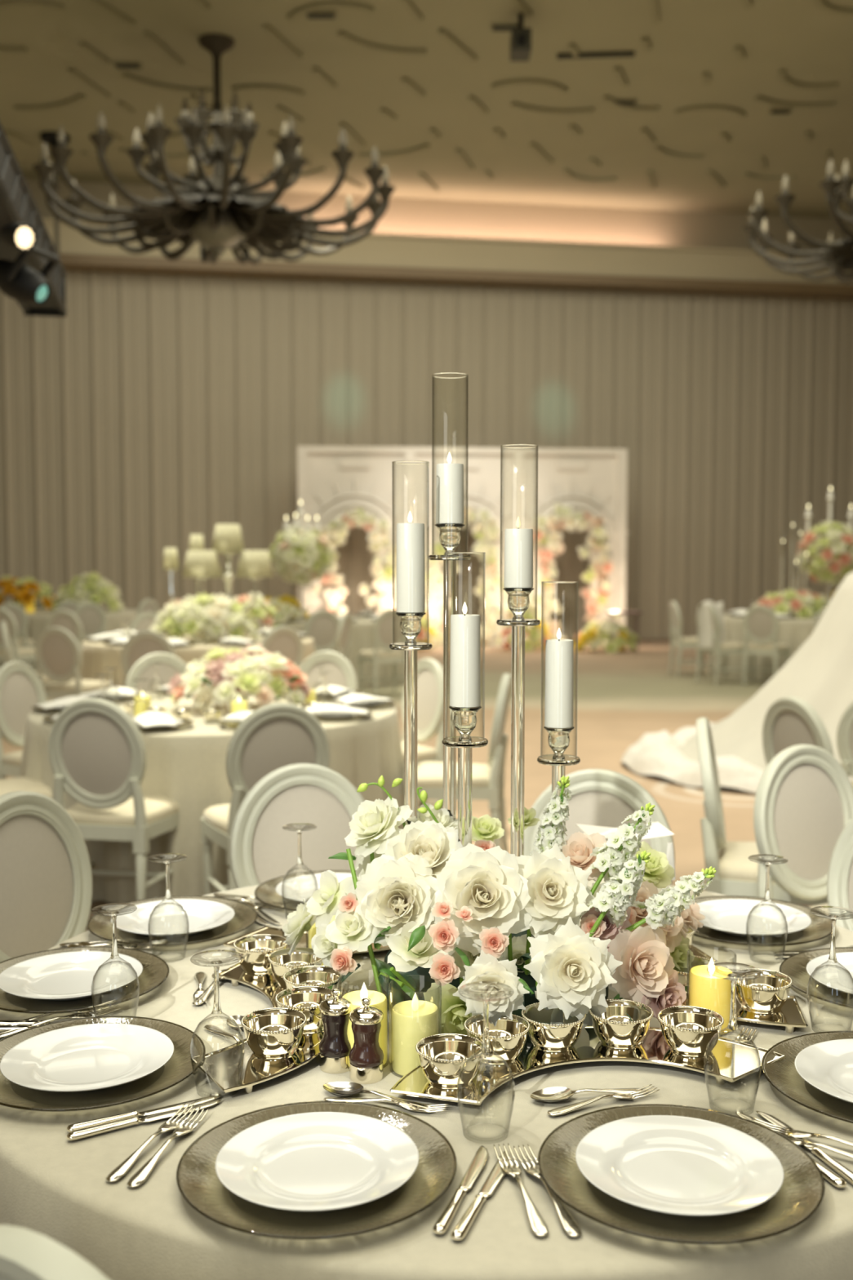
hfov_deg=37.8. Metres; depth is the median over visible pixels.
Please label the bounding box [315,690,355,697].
dinner plate
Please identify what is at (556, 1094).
bowl
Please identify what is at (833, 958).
wine glass
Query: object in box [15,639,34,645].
seat cushion
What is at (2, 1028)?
knife
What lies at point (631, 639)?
baseboard
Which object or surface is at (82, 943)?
knife
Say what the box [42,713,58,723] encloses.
charger plate
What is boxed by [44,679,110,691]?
seat cushion
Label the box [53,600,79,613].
chair
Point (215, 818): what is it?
seat cushion
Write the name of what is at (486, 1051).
bowl
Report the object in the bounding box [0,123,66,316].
lighting truss
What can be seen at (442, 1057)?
bowl
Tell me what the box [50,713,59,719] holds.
folded napkin
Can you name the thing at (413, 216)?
cove
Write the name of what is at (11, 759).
seat cushion
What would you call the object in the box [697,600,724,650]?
chair back
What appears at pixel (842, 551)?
flower arrangement
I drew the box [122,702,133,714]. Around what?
bowl
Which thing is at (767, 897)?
wine glass
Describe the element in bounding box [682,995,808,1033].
tray
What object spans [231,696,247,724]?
votive candle
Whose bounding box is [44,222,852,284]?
trim
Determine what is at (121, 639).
folded napkin
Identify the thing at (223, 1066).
tray
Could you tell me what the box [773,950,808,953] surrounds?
knife
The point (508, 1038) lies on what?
bowl
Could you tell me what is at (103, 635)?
folded napkin
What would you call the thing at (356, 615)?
charger plate
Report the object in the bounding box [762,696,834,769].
chair
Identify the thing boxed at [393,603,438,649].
flowers
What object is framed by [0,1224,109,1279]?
chair
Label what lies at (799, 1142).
fork
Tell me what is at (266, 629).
folded napkin
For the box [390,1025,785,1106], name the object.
tray
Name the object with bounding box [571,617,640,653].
flowers
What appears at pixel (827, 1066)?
dinner plate
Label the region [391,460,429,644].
glass cylinder
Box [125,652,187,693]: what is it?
chair
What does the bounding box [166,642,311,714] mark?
flower arrangement
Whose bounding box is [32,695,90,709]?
folded napkin
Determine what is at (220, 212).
chandelier
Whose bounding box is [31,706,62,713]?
charger plate
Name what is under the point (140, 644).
chair
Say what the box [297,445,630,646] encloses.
backdrop
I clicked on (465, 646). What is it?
pillar candle
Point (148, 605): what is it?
chair
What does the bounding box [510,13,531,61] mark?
projector
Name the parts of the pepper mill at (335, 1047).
knob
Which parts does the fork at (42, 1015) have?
handle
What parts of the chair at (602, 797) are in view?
panel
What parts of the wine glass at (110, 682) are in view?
stem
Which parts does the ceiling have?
molding, molding, molding, molding, molding, molding, molding, molding, molding, molding, molding, molding, molding, molding, molding, molding, molding, molding, molding, molding, molding, molding, molding, molding, molding, molding, molding, molding, molding, molding, molding, molding, molding, molding, molding, molding, molding, molding, molding, molding, molding, molding, molding, molding, molding, molding, molding, molding, molding, molding, molding, molding, molding, molding, molding, molding, molding, molding, molding, molding, molding, molding, molding, molding, molding, molding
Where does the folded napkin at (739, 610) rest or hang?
on the dinner plate
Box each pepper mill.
[319,988,352,1074]
[348,997,383,1084]
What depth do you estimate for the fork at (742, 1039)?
2.00 m
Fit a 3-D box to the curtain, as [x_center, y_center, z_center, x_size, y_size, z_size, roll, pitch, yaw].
[1.162,-3.071,21.816,21.150,6.200,0.061,-1,4,-10]
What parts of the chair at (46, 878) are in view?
panel, frame, leg, seat rail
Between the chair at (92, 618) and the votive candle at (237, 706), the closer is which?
the votive candle at (237, 706)
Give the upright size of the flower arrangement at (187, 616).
0.488 m
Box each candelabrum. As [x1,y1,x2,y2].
[162,524,273,639]
[389,524,580,937]
[780,523,810,617]
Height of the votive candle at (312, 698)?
0.140 m
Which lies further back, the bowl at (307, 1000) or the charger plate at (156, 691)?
the charger plate at (156, 691)
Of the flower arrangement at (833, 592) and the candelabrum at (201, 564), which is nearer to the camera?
the candelabrum at (201, 564)
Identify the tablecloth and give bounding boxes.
[0,608,137,671]
[0,878,852,1279]
[18,691,404,905]
[79,633,315,687]
[274,614,404,687]
[713,612,815,680]
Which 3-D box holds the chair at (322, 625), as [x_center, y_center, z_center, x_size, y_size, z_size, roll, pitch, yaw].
[-1.190,0.138,13.571,0.460,0.961,0.529,-2,4,-21]
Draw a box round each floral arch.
[312,507,396,614]
[424,505,506,648]
[530,502,621,646]
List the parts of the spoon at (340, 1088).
handle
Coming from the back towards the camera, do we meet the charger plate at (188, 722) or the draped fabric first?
the draped fabric
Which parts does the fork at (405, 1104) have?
handle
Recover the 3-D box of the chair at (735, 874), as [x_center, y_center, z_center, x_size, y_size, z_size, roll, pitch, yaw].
[1.225,0.761,4.432,0.529,0.961,0.460,1,4,14]
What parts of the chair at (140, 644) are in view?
leg, panel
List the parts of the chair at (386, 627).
leg, leg, seat rail, frame, panel, leg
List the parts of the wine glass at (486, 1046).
stem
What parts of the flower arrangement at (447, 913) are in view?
stem, stem, stem, stem, stem, stem, stock stem, stock stem, stock stem, stock stem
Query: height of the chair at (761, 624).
0.961 m
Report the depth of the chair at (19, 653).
13.82 m
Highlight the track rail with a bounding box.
[556,51,635,59]
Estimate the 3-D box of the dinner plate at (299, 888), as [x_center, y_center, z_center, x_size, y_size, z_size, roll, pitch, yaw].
[-0.215,0.573,2.825,0.253,0.024,0.253,0,4,5]
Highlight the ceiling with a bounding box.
[0,0,852,219]
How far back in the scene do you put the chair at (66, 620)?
13.32 m
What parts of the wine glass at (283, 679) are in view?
stem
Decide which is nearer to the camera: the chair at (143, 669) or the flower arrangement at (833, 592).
the chair at (143, 669)
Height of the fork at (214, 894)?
0.012 m
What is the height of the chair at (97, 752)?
0.961 m
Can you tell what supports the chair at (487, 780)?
on the floor
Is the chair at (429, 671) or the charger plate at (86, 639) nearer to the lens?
the chair at (429, 671)
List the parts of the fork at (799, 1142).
handle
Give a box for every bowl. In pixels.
[90,956,139,1016]
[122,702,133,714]
[128,705,134,717]
[145,707,167,714]
[147,898,189,960]
[170,709,192,719]
[190,1012,244,1097]
[201,709,222,722]
[203,700,220,724]
[233,933,287,974]
[240,1007,306,1059]
[267,946,322,989]
[275,985,332,1034]
[281,866,318,915]
[282,965,342,990]
[297,705,309,709]
[303,702,324,706]
[322,1081,364,1096]
[415,1033,483,1089]
[457,1048,515,1143]
[463,1013,530,1065]
[520,1002,586,1052]
[530,1086,573,1102]
[588,999,653,1049]
[657,1005,724,1057]
[677,955,717,998]
[684,926,695,948]
[703,1027,760,1113]
[733,968,792,1014]
[746,901,787,963]
[807,962,852,1032]
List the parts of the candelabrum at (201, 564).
lamp shade, arm, lamp shade, arm, lamp shade, arm, lamp shade, stem, arm, lamp shade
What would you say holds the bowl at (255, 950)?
on the tray at (223, 1066)
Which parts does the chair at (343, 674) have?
panel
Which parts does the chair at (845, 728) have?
leg, panel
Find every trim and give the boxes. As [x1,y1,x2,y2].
[42,217,785,255]
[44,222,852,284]
[59,253,852,299]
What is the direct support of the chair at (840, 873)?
on the floor
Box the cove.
[25,179,852,251]
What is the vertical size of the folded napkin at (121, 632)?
0.046 m
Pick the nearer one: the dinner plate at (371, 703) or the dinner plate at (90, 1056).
the dinner plate at (90, 1056)
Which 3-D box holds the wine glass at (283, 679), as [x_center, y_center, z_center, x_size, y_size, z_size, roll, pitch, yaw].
[-0.676,0.279,5.920,0.078,0.198,0.078,2,5,30]
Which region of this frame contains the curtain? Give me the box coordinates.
[0,270,852,639]
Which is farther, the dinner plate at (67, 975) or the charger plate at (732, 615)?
the charger plate at (732, 615)
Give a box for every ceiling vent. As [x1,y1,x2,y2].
[112,62,142,69]
[304,10,337,18]
[490,23,518,31]
[613,98,638,105]
[768,107,793,114]
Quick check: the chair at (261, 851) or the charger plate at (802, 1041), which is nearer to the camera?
the charger plate at (802, 1041)
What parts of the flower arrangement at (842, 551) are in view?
candle arm, candle arm, candle arm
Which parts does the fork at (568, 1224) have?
handle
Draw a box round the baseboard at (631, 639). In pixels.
[573,639,671,640]
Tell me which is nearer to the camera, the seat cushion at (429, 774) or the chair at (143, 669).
the seat cushion at (429, 774)
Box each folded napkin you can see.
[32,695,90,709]
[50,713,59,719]
[79,687,139,696]
[84,633,120,639]
[109,630,137,634]
[109,635,129,643]
[133,711,176,728]
[155,685,169,688]
[167,637,189,644]
[217,636,256,643]
[221,711,253,720]
[257,627,272,632]
[288,615,304,619]
[305,703,368,715]
[315,685,352,696]
[329,693,392,705]
[359,610,373,614]
[726,608,747,613]
[733,610,746,615]
[776,613,790,617]
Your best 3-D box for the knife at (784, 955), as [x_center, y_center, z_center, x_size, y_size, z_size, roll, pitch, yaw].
[0.783,0.610,2.418,0.222,0.010,0.020,0,4,-2]
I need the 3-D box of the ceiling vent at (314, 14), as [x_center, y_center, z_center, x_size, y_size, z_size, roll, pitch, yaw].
[-1.204,-7.124,14.191,0.360,0.032,0.160,0,4,0]
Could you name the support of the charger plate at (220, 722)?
on the tablecloth at (185, 766)
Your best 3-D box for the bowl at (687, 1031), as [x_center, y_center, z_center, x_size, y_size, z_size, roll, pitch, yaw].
[0.408,0.607,1.921,0.101,0.051,0.100,0,4,-3]
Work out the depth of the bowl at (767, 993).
2.07 m
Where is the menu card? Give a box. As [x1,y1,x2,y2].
[575,822,675,879]
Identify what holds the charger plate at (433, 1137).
on the tablecloth at (55, 1187)
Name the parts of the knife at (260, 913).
handle, blade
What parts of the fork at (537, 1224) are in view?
handle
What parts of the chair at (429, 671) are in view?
frame, seat rail, panel, leg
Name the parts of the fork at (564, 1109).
handle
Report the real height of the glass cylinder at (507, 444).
0.301 m
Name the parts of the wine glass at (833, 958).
stem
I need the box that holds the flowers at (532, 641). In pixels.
[493,603,551,652]
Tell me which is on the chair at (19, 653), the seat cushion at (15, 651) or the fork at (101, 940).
the seat cushion at (15, 651)
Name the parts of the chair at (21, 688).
leg, seat rail, panel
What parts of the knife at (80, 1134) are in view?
handle, blade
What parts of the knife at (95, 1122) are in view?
handle, blade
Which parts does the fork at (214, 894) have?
handle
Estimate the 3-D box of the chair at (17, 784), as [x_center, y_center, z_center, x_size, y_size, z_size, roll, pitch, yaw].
[-1.919,0.671,5.753,0.529,0.961,0.460,-3,5,-35]
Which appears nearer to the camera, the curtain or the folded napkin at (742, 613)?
the folded napkin at (742, 613)
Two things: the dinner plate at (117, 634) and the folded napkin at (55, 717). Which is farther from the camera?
the dinner plate at (117, 634)
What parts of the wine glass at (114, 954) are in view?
stem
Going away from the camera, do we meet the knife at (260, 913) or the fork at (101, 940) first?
the fork at (101, 940)
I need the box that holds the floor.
[1,640,814,1231]
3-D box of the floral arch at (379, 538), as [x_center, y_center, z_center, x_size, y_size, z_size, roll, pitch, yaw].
[-1.080,-0.987,20.456,1.808,2.376,0.409,0,4,-6]
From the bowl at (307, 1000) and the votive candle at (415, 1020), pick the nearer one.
the votive candle at (415, 1020)
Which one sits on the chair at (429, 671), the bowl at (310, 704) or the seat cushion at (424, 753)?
the seat cushion at (424, 753)
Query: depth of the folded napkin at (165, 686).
7.00 m
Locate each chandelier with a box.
[32,33,395,264]
[742,159,852,283]
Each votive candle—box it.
[25,599,35,613]
[133,688,150,717]
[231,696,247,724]
[300,688,315,702]
[308,915,335,966]
[342,982,386,1065]
[391,992,438,1075]
[688,958,732,1034]
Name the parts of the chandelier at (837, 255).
bulb, bulb, bulb, bulb, bulb, arm, arm, arm, arm, arm, bulb, bulb, arm, arm, arm, palm plate, bulb, palm plate, arm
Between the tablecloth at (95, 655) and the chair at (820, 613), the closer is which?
the tablecloth at (95, 655)
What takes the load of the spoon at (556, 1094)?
on the tablecloth at (55, 1187)
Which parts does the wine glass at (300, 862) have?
stem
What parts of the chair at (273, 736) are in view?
leg, seat rail, leg, frame, panel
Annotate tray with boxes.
[190,962,346,1093]
[222,925,390,952]
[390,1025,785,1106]
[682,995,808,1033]
[689,944,718,963]
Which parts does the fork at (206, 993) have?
handle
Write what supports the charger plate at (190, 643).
on the tablecloth at (95, 655)
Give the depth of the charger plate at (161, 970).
2.32 m
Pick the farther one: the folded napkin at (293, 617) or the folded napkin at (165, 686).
the folded napkin at (293, 617)
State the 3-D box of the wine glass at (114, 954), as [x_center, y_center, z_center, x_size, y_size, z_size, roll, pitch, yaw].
[-0.516,0.542,2.061,0.078,0.198,0.078,2,4,27]
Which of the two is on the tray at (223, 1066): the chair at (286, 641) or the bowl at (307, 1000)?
the bowl at (307, 1000)
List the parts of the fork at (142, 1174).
handle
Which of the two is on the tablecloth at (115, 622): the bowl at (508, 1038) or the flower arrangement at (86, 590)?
the flower arrangement at (86, 590)
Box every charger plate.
[0,946,169,1013]
[0,1015,205,1111]
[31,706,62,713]
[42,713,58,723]
[84,638,111,641]
[87,895,257,946]
[102,641,124,645]
[105,693,139,702]
[138,718,193,732]
[151,688,194,696]
[171,642,195,647]
[176,1100,457,1239]
[217,641,257,646]
[217,720,237,729]
[254,870,355,911]
[315,690,364,700]
[315,711,373,721]
[328,701,395,709]
[352,613,379,616]
[537,1103,825,1244]
[692,895,831,946]
[729,613,744,617]
[761,1031,852,1123]
[777,616,795,618]
[779,946,852,1008]
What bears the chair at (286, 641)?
on the floor
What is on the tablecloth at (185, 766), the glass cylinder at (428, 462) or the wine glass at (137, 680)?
the wine glass at (137, 680)
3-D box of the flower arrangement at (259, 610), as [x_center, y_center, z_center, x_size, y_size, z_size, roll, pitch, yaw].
[-1.768,-0.260,12.387,0.623,0.445,0.540,3,5,38]
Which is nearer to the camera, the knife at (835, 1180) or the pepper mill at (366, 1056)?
the knife at (835, 1180)
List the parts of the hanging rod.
rod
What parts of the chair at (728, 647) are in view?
leg, frame, panel, leg, seat rail, leg, leg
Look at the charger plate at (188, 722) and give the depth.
5.51 m
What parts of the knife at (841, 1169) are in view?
blade, handle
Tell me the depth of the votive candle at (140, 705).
5.95 m
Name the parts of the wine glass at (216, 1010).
stem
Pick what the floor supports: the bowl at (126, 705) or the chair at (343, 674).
the chair at (343, 674)
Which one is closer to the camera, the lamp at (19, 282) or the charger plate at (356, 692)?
the charger plate at (356, 692)
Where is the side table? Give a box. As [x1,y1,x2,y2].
[606,610,642,652]
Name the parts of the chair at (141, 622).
panel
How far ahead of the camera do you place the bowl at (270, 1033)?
1.89 m
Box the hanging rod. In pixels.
[39,130,70,257]
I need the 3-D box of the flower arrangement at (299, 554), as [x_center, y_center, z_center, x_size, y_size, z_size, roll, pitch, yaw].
[-1.477,-0.927,14.575,0.696,1.427,0.698,-2,5,-30]
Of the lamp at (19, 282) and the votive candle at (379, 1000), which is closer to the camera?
the votive candle at (379, 1000)
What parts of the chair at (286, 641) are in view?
panel, frame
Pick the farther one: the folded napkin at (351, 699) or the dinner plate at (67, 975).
the folded napkin at (351, 699)
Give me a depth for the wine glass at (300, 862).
2.68 m
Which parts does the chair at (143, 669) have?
panel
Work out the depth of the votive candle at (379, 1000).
1.91 m
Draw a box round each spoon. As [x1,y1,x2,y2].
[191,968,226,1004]
[226,1015,244,1031]
[322,1081,432,1110]
[530,1086,648,1102]
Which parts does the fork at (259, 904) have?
handle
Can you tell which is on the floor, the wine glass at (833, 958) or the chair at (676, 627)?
the chair at (676, 627)
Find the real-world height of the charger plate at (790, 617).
0.023 m
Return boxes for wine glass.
[90,902,139,1016]
[94,674,109,696]
[103,667,119,705]
[132,679,149,715]
[147,853,189,960]
[149,662,164,699]
[190,949,244,1097]
[203,680,220,724]
[276,677,292,702]
[281,823,318,915]
[314,665,328,703]
[316,671,333,701]
[457,981,515,1143]
[703,962,761,1113]
[746,854,787,963]
[807,906,852,1032]
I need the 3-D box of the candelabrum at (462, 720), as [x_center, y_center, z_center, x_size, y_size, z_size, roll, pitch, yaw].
[0.106,0.214,2.195,0.306,0.835,0.289,-3,5,-41]
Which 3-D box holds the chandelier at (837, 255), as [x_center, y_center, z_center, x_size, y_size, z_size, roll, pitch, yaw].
[6.341,-5.993,16.230,4.300,2.570,4.235,-2,4,-22]
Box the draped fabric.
[621,572,852,793]
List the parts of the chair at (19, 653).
panel, frame, leg, seat rail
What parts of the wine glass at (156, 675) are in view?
stem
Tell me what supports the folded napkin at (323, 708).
on the dinner plate at (322, 715)
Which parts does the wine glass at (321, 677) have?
stem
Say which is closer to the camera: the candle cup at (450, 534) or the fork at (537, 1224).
the fork at (537, 1224)
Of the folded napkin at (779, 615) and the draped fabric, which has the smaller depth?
the draped fabric
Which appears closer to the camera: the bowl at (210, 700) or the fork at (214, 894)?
the fork at (214, 894)
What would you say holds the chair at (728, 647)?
on the floor
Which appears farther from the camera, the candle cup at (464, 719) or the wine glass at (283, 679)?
the wine glass at (283, 679)
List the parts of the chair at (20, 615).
panel, frame, seat rail, leg, leg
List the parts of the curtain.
panel, panel, panel, panel, panel, panel, panel, panel, panel, panel, panel, panel, panel, panel, panel, panel, panel, panel, panel, panel, panel, panel, panel, panel, panel, panel, panel, panel, panel, panel, panel, panel, panel, panel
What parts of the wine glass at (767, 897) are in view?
stem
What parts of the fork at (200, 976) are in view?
handle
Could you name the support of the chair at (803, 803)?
on the floor
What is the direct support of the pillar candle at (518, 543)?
on the candelabrum at (462, 720)
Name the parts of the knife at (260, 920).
blade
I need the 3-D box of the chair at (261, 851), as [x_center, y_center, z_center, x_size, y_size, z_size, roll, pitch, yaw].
[-0.257,0.839,3.288,0.460,0.961,0.529,-2,4,-23]
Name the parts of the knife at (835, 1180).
blade, handle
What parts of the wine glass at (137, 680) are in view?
stem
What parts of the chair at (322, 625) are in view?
panel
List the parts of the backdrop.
arch molding, bay panel, arch molding, molding, bay panel, arch molding, arch molding, bay panel, arch molding, arch molding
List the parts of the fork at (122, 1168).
handle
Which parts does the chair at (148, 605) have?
panel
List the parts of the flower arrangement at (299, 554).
candle arm, candle arm, candle arm, candle arm, candle arm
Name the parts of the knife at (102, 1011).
handle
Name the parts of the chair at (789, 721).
panel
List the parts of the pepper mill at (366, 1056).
knob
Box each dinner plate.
[0,951,142,1000]
[0,1022,173,1092]
[51,706,66,710]
[86,695,128,699]
[89,637,116,639]
[111,898,235,937]
[116,634,133,635]
[134,719,182,728]
[215,1111,418,1211]
[222,641,245,645]
[228,720,241,724]
[275,872,351,902]
[313,713,358,718]
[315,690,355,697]
[337,701,386,706]
[575,1115,784,1216]
[697,898,811,937]
[794,1038,852,1102]
[806,951,852,995]
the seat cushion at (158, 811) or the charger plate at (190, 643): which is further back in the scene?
the charger plate at (190, 643)
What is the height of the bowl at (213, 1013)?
0.124 m
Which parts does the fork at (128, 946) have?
handle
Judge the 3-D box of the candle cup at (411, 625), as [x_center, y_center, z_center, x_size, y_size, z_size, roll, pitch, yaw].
[-0.028,-0.021,2.204,0.055,0.055,0.055,0,4,0]
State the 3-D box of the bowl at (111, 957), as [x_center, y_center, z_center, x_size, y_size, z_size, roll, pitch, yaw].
[-0.516,0.579,2.063,0.078,0.124,0.078,2,4,27]
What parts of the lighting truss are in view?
plate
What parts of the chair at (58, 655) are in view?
leg, panel, frame, seat rail, leg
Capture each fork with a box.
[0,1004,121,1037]
[3,1000,115,1025]
[53,942,164,949]
[59,939,167,946]
[105,1103,197,1182]
[126,1106,208,1187]
[193,971,207,1004]
[204,1024,241,1042]
[213,893,290,906]
[213,896,284,908]
[323,1096,448,1112]
[493,1142,548,1236]
[513,1144,582,1236]
[546,1084,659,1115]
[734,1026,756,1043]
[747,1131,852,1158]
[751,1117,852,1146]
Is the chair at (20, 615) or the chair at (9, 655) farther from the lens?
the chair at (20, 615)
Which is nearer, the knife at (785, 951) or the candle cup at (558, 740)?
the candle cup at (558, 740)
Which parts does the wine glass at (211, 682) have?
stem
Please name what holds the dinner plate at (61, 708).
on the charger plate at (35, 708)
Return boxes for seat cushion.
[0,647,35,655]
[0,750,22,766]
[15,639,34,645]
[35,671,53,682]
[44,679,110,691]
[66,795,179,826]
[203,803,230,834]
[359,648,404,657]
[401,740,437,760]
[417,761,490,787]
[674,636,697,643]
[714,641,743,648]
[717,841,776,884]
[747,642,788,650]
[806,902,830,917]
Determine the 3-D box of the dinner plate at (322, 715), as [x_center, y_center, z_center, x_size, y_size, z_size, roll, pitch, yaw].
[-0.431,0.358,5.965,0.253,0.024,0.253,2,4,28]
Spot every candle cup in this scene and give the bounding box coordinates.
[395,612,426,644]
[435,524,465,555]
[448,706,481,740]
[502,587,534,619]
[543,726,574,758]
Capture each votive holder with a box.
[337,975,390,1060]
[389,982,441,1071]
[686,951,736,1005]
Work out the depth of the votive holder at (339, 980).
1.91 m
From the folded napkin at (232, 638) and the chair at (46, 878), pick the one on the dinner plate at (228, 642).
the folded napkin at (232, 638)
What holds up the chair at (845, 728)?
on the floor
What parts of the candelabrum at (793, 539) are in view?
rod, rod, rod, rod, rod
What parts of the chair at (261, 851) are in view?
panel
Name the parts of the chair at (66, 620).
panel, leg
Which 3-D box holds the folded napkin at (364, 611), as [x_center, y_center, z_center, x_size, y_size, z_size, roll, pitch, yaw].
[-0.772,-0.353,15.949,0.190,0.046,0.300,0,4,-4]
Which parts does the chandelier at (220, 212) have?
bulb, bulb, bulb, bulb, arm, arm, arm, arm, bulb, arm, arm, bulb, palm plate, bulb, palm plate, arm, arm, arm, arm, palm plate, bulb, arm, palm plate, bulb, bulb, arm, bulb, arm, arm, palm plate, arm, arm, stem, arm, bulb, arm, palm plate, bulb, arm, arm, bulb, palm plate, bulb, palm plate, arm, arm, arm, arm, arm, bulb, palm plate, arm, palm plate, bulb, bulb, arm, arm, bulb, arm, arm, arm, bulb, bulb, bulb, bulb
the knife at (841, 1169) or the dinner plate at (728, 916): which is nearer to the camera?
the knife at (841, 1169)
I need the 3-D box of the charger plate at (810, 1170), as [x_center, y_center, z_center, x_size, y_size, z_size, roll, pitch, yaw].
[0.313,0.665,1.549,0.348,0.023,0.348,0,4,-5]
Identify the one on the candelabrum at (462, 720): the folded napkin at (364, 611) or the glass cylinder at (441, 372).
the glass cylinder at (441, 372)
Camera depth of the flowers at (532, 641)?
19.94 m
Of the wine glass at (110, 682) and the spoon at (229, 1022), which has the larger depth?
the wine glass at (110, 682)
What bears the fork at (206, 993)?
on the tablecloth at (55, 1187)
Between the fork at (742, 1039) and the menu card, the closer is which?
the fork at (742, 1039)
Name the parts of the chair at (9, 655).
frame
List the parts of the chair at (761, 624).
leg, leg, panel, frame, seat rail, leg, leg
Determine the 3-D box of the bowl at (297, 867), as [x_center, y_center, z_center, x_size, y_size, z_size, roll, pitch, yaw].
[-0.273,0.536,2.685,0.078,0.124,0.078,-1,4,-21]
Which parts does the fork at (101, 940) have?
handle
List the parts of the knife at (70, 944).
handle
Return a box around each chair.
[0,602,35,670]
[0,607,35,661]
[0,621,57,699]
[0,661,46,779]
[0,776,52,798]
[0,791,150,1104]
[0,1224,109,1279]
[35,626,110,698]
[44,609,83,652]
[48,697,179,900]
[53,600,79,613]
[73,602,106,679]
[120,630,175,687]
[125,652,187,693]
[128,612,159,631]
[135,598,158,617]
[200,702,329,894]
[229,763,364,888]
[253,617,273,631]
[260,625,304,690]
[299,650,357,691]
[303,609,339,653]
[335,612,352,664]
[357,608,406,697]
[401,658,443,808]
[403,673,511,852]
[524,768,675,884]
[668,600,713,676]
[695,604,749,684]
[696,717,827,905]
[731,817,852,1102]
[742,604,790,684]
[753,744,852,917]
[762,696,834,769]
[813,606,826,628]
[836,702,852,786]
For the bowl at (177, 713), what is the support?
on the tablecloth at (185, 766)
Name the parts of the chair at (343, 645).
leg, panel, leg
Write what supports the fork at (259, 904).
on the tablecloth at (55, 1187)
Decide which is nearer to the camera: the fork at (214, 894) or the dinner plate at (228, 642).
the fork at (214, 894)
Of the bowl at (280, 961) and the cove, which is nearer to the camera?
the bowl at (280, 961)
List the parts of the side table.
leg, leg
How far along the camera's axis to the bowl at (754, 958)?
2.39 m
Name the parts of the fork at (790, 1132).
handle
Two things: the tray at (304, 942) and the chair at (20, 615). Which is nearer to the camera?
the tray at (304, 942)
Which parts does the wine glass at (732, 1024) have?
stem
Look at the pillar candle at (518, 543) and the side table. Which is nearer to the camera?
the pillar candle at (518, 543)
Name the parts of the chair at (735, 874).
leg, leg, frame, panel, seat rail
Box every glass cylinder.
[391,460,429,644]
[431,372,468,504]
[445,551,485,575]
[499,444,537,620]
[540,581,578,735]
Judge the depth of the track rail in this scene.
15.28 m
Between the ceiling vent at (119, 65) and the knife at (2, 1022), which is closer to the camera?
the knife at (2, 1022)
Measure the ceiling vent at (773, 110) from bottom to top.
0.032 m
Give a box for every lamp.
[0,222,36,251]
[0,246,59,305]
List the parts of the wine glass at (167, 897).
stem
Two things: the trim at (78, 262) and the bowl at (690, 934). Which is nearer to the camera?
the bowl at (690, 934)
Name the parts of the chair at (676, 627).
leg, panel, frame, leg, seat rail, leg, leg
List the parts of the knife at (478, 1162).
handle, blade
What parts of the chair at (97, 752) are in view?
leg, panel, frame, seat rail, leg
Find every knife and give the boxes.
[0,1019,53,1025]
[0,1025,39,1031]
[66,1095,220,1132]
[66,1098,222,1140]
[67,943,149,964]
[78,941,146,961]
[231,897,269,924]
[240,897,280,924]
[432,1145,488,1235]
[450,1151,511,1240]
[736,1113,846,1188]
[755,1111,852,1184]
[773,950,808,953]
[773,954,793,957]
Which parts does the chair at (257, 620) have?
panel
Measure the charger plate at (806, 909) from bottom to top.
0.023 m
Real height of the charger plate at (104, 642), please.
0.023 m
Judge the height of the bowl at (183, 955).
0.124 m
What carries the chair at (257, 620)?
on the floor
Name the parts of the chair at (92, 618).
panel, frame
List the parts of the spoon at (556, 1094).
handle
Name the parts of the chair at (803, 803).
leg, panel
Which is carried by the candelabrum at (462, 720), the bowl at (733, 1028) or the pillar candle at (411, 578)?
the pillar candle at (411, 578)
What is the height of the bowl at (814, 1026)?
0.124 m
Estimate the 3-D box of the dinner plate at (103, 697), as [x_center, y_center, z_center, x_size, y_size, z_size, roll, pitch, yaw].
[-1.709,0.308,6.710,0.253,0.024,0.253,2,4,28]
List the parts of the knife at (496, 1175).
handle, blade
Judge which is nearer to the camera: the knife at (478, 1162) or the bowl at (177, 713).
the knife at (478, 1162)
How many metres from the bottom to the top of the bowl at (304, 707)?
0.051 m
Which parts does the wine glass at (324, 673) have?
stem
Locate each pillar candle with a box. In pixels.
[395,511,425,613]
[435,452,464,524]
[449,601,480,708]
[503,516,533,588]
[544,628,573,728]
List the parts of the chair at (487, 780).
leg, seat rail, leg, frame, panel, leg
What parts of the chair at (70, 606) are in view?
panel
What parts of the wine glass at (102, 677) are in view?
stem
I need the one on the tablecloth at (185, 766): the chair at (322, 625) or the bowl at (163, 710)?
the bowl at (163, 710)
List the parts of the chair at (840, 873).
seat rail, frame, panel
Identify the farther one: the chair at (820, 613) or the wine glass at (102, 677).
the chair at (820, 613)
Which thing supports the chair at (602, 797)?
on the floor
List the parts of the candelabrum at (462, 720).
rod, rod, rod, rod, rod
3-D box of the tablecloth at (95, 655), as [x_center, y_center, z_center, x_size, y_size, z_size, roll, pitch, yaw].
[-2.104,0.372,11.552,2.251,0.754,2.260,0,4,0]
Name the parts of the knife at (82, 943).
handle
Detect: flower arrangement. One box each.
[0,574,61,609]
[54,572,124,612]
[150,592,261,644]
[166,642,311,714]
[231,591,282,632]
[263,594,312,622]
[268,500,333,622]
[282,775,716,1035]
[752,588,830,618]
[795,486,852,601]
[826,589,836,600]
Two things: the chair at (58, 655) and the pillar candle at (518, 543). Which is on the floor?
the chair at (58, 655)

